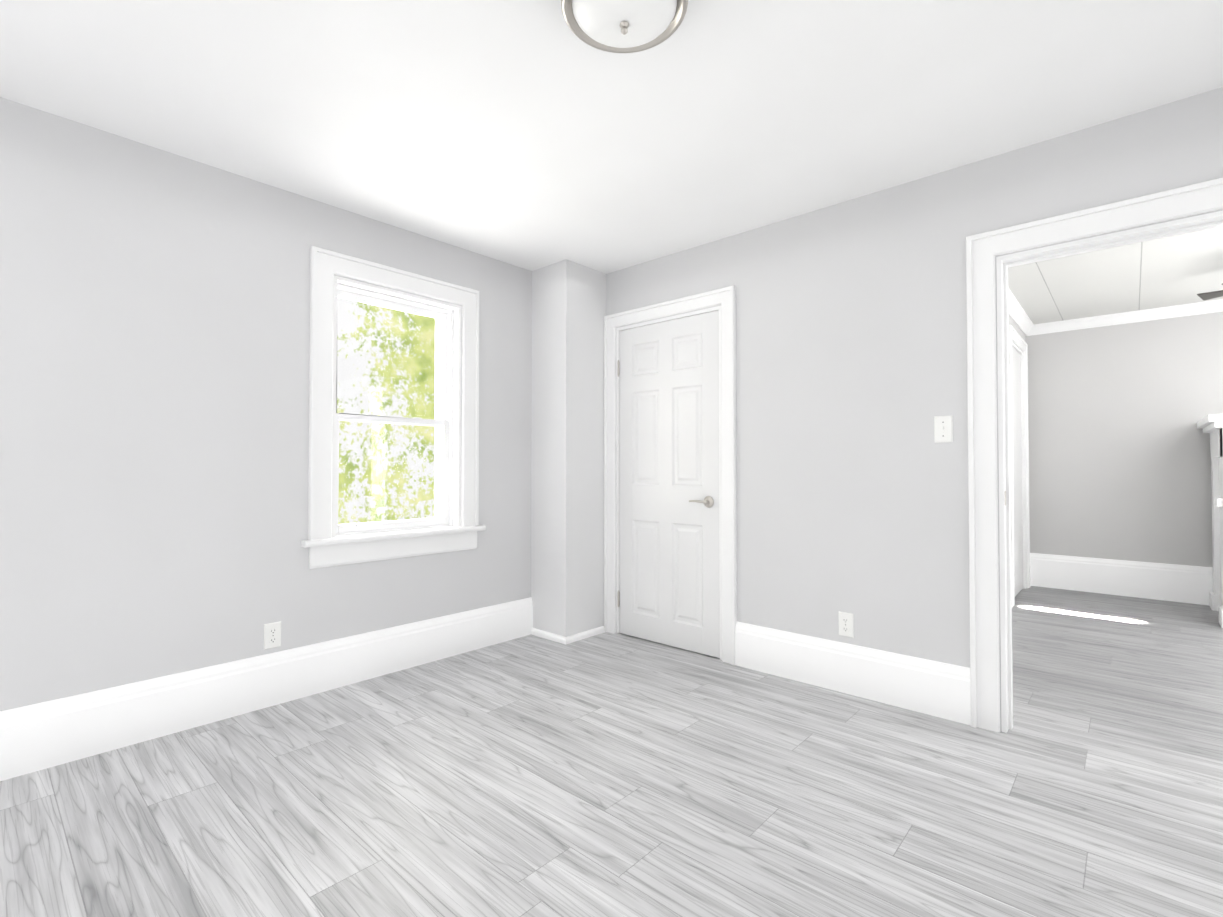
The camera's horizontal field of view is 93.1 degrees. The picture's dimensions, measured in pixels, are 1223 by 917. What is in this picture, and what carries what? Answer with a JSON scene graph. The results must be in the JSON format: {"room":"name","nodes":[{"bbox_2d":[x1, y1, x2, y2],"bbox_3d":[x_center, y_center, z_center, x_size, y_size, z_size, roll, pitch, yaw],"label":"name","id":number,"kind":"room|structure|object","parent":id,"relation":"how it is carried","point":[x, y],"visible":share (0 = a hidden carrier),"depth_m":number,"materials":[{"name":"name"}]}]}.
{"room":"empty room","nodes":[
{"label":"empty room","id":0,"kind":"room"},
{"bbox_2d":[0,97,531,710],"bbox_3d":[-1.567,-0.123,2.862,0.260,2.510,3.800,-1,-1,42],"label":"wall","id":1,"kind":"structure","parent":0,"point":[154,387],"depth_m":2.40,"materials":[{"name":"grey paint"}]},
{"bbox_2d":[0,597,532,780],"bbox_3d":[-1.531,1.011,2.676,0.019,0.236,3.020,-1,-1,42],"label":"baseboard","id":2,"kind":"structure","parent":1,"relation":"attached to","point":[43,735],"depth_m":2.50,"materials":[{"name":"white wood"}]},
{"bbox_2d":[264,621,280,649],"bbox_3d":[-1.555,0.813,2.660,0.007,0.116,0.072,-1,-1,42],"label":"electrical outlet","id":3,"kind":"object","parent":1,"relation":"attached to","point":[272,635],"visible":1,"depth_m":2.66,"materials":[{"name":"white plastic"}]},
{"bbox_2d":[301,246,485,568],"bbox_3d":[-1.212,-0.240,3.217,0.315,1.555,1.020,-1,-1,42],"label":"double-hung window","id":4,"kind":"structure","parent":1,"relation":"in","point":[445,316],"depth_m":3.16,"materials":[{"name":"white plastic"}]},
{"bbox_2d":[531,259,605,636],"bbox_3d":[-0.282,-0.047,3.850,0.330,2.390,0.370,-1,-1,42],"label":"wall column","id":5,"kind":"structure","parent":0,"point":[567,475],"depth_m":3.72,"materials":[{"name":"grey paint"}]},
{"bbox_2d":[531,626,604,644],"bbox_3d":[-0.284,1.127,3.802,0.327,0.040,0.356,-1,-1,42],"label":"baseboard","id":6,"kind":"structure","parent":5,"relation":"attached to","point":[567,639],"depth_m":3.68,"materials":[{"name":"white wood"}]},
{"bbox_2d":[0,586,1222,916],"bbox_3d":[1.471,1.183,2.900,4.220,0.100,7.470,-1,-1,42],"label":"floor","id":7,"kind":"structure","parent":0,"point":[606,774],"depth_m":1.91,"materials":[{"name":"grey laminate"}]},
{"bbox_2d":[1197,414,1222,627],"bbox_3d":[4.582,0.427,4.090,0.563,1.450,0.940,-1,-1,42],"label":"mantel","id":8,"kind":"object","parent":7,"relation":"on","point":[1212,424],"visible":1,"depth_m":4.39,"materials":[{"name":"white wood"}]},
{"bbox_2d":[0,0,1222,273],"bbox_3d":[0.027,-1.340,1.543,3.940,0.120,3.460,-1,-1,42],"label":"ceiling","id":9,"kind":"structure","parent":0,"point":[530,134],"depth_m":2.03,"materials":[{"name":"white paint"}]},
{"bbox_2d":[561,0,687,52],"bbox_3d":[0.034,-1.201,1.534,0.336,0.158,0.336,-1,-1,42],"label":"flush-mount ceiling light","id":10,"kind":"object","parent":9,"relation":"attached to","point":[622,26],"visible":1,"depth_m":1.54,"materials":[{"name":"white glass"}]},
{"bbox_2d":[606,87,1222,731],"bbox_3d":[1.284,-0.125,2.773,4.100,2.510,0.120,-1,-1,42],"label":"wall","id":11,"kind":"structure","parent":0,"point":[850,385],"depth_m":2.73,"materials":[{"name":"grey paint"}]},
{"bbox_2d":[618,310,719,657],"bbox_3d":[0.324,0.145,3.546,0.762,1.980,0.085,-1,-1,42],"label":"door","id":12,"kind":"structure","parent":11,"relation":"in","point":[668,590],"depth_m":3.52,"materials":[{"name":"white wood"}]},
{"bbox_2d":[604,285,736,664],"bbox_3d":[0.360,0.094,3.582,0.980,2.100,0.147,-1,-1,42],"label":"door frame","id":13,"kind":"structure","parent":11,"relation":"attached to","point":[725,298],"depth_m":3.32,"materials":[{"name":"white wood"}]},
{"bbox_2d":[838,611,853,637],"bbox_3d":[1.135,0.805,2.807,0.072,0.116,0.007,-1,-1,42],"label":"electrical outlet","id":14,"kind":"object","parent":11,"relation":"attached to","point":[846,623],"visible":1,"depth_m":2.80,"materials":[{"name":"white plastic"}]},
{"bbox_2d":[735,622,970,725],"bbox_3d":[1.104,1.013,2.823,1.120,0.236,0.019,-1,-1,42],"label":"baseboard","id":15,"kind":"structure","parent":11,"relation":"attached to","point":[931,687],"depth_m":2.74,"materials":[{"name":"white wood"}]},
{"bbox_2d":[934,415,952,442],"bbox_3d":[1.450,-0.129,2.534,0.072,0.116,0.015,-1,-1,42],"label":"switch plate","id":16,"kind":"object","parent":11,"relation":"attached to","point":[943,428],"visible":1,"depth_m":2.53,"materials":[{"name":"white plastic"}]},
{"bbox_2d":[966,178,1222,732],"bbox_3d":[2.004,0.085,2.123,1.175,2.070,0.180,-1,-1,42],"label":"door frame","id":17,"kind":"structure","parent":11,"relation":"attached to","point":[983,250],"depth_m":2.40,"materials":[{"name":"white wood"}]},
{"bbox_2d":[1009,316,1025,510],"bbox_3d":[2.679,-0.107,4.161,0.120,2.520,3.810,-1,-1,42],"label":"wall","id":18,"kind":"structure","parent":0,"point":[1016,328],"depth_m":5.02,"materials":[{"name":"grey paint"}]},
{"bbox_2d":[1011,569,1013,606],"bbox_3d":[2.374,0.993,3.557,0.210,0.300,2.530,-1,-1,42],"label":"baseboard","id":19,"kind":"structure","parent":18,"relation":"attached to","point":[1012,588],"depth_m":4.52,"materials":[{"name":"white wood"}]},
{"bbox_2d":[1012,347,1022,596],"bbox_3d":[3.441,0.109,4.959,0.035,2.099,0.736,-1,-1,42],"label":"door","id":20,"kind":"structure","parent":18,"relation":"in","point":[1017,469],"depth_m":5.02,"materials":[{"name":"white wood"}]},
{"bbox_2d":[1009,325,1029,605],"bbox_3d":[3.428,0.056,4.971,0.147,2.220,0.960,-1,-1,42],"label":"door frame","id":21,"kind":"structure","parent":18,"relation":"attached to","point":[1019,345],"depth_m":5.22,"materials":[{"name":"white wood"}]},
{"bbox_2d":[1008,288,1034,335],"bbox_3d":[2.683,-1.207,4.041,0.070,0.085,3.610,-1,-1,42],"label":"crown molding","id":22,"kind":"structure","parent":18,"relation":"attached to","point":[1018,315],"depth_m":4.86,"materials":[{"name":"white wood"}]},
{"bbox_2d":[1008,226,1222,323],"bbox_3d":[3.338,-1.313,3.508,2.000,0.130,3.930,-1,-1,42],"label":"ceiling","id":23,"kind":"structure","parent":0,"point":[1185,268],"depth_m":4.02,"materials":[{"name":"white paint"}]},
{"bbox_2d":[1197,283,1222,299],"bbox_3d":[4.113,-1.137,3.587,0.684,0.240,0.653,-1,-1,42],"label":"ceiling fan","id":24,"kind":"object","parent":23,"relation":"hanging from","point":[1209,295],"visible":1,"depth_m":3.82,"materials":[{"name":"silver metal"}]},
{"bbox_2d":[1026,312,1222,566],"bbox_3d":[4.585,-0.095,4.875,2.000,2.520,0.200,-1,-1,42],"label":"wall","id":25,"kind":"structure","parent":0,"point":[1119,457],"depth_m":4.93,"materials":[{"name":"grey paint"}]},
{"bbox_2d":[1030,553,1212,604],"bbox_3d":[4.464,1.014,4.804,1.650,0.300,0.040,-1,-1,42],"label":"baseboard","id":26,"kind":"structure","parent":25,"relation":"attached to","point":[1173,582],"depth_m":4.88,"materials":[{"name":"white wood"}]},
{"bbox_2d":[1035,299,1222,334],"bbox_3d":[4.465,-1.194,4.819,1.500,0.085,0.070,-1,-1,42],"label":"crown molding","id":27,"kind":"structure","parent":25,"relation":"attached to","point":[1213,306],"depth_m":4.88,"materials":[{"name":"white wood"}]},
{"label":"outside","id":28,"kind":"structure","parent":0,"visible":0},
{"bbox_2d":[337,298,434,523],"bbox_3d":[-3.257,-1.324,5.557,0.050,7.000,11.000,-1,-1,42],"label":"window glass","id":29,"kind":"object","parent":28,"point":[364,323],"depth_m":6.36,"materials":[{"name":"clear glass"}]}
]}

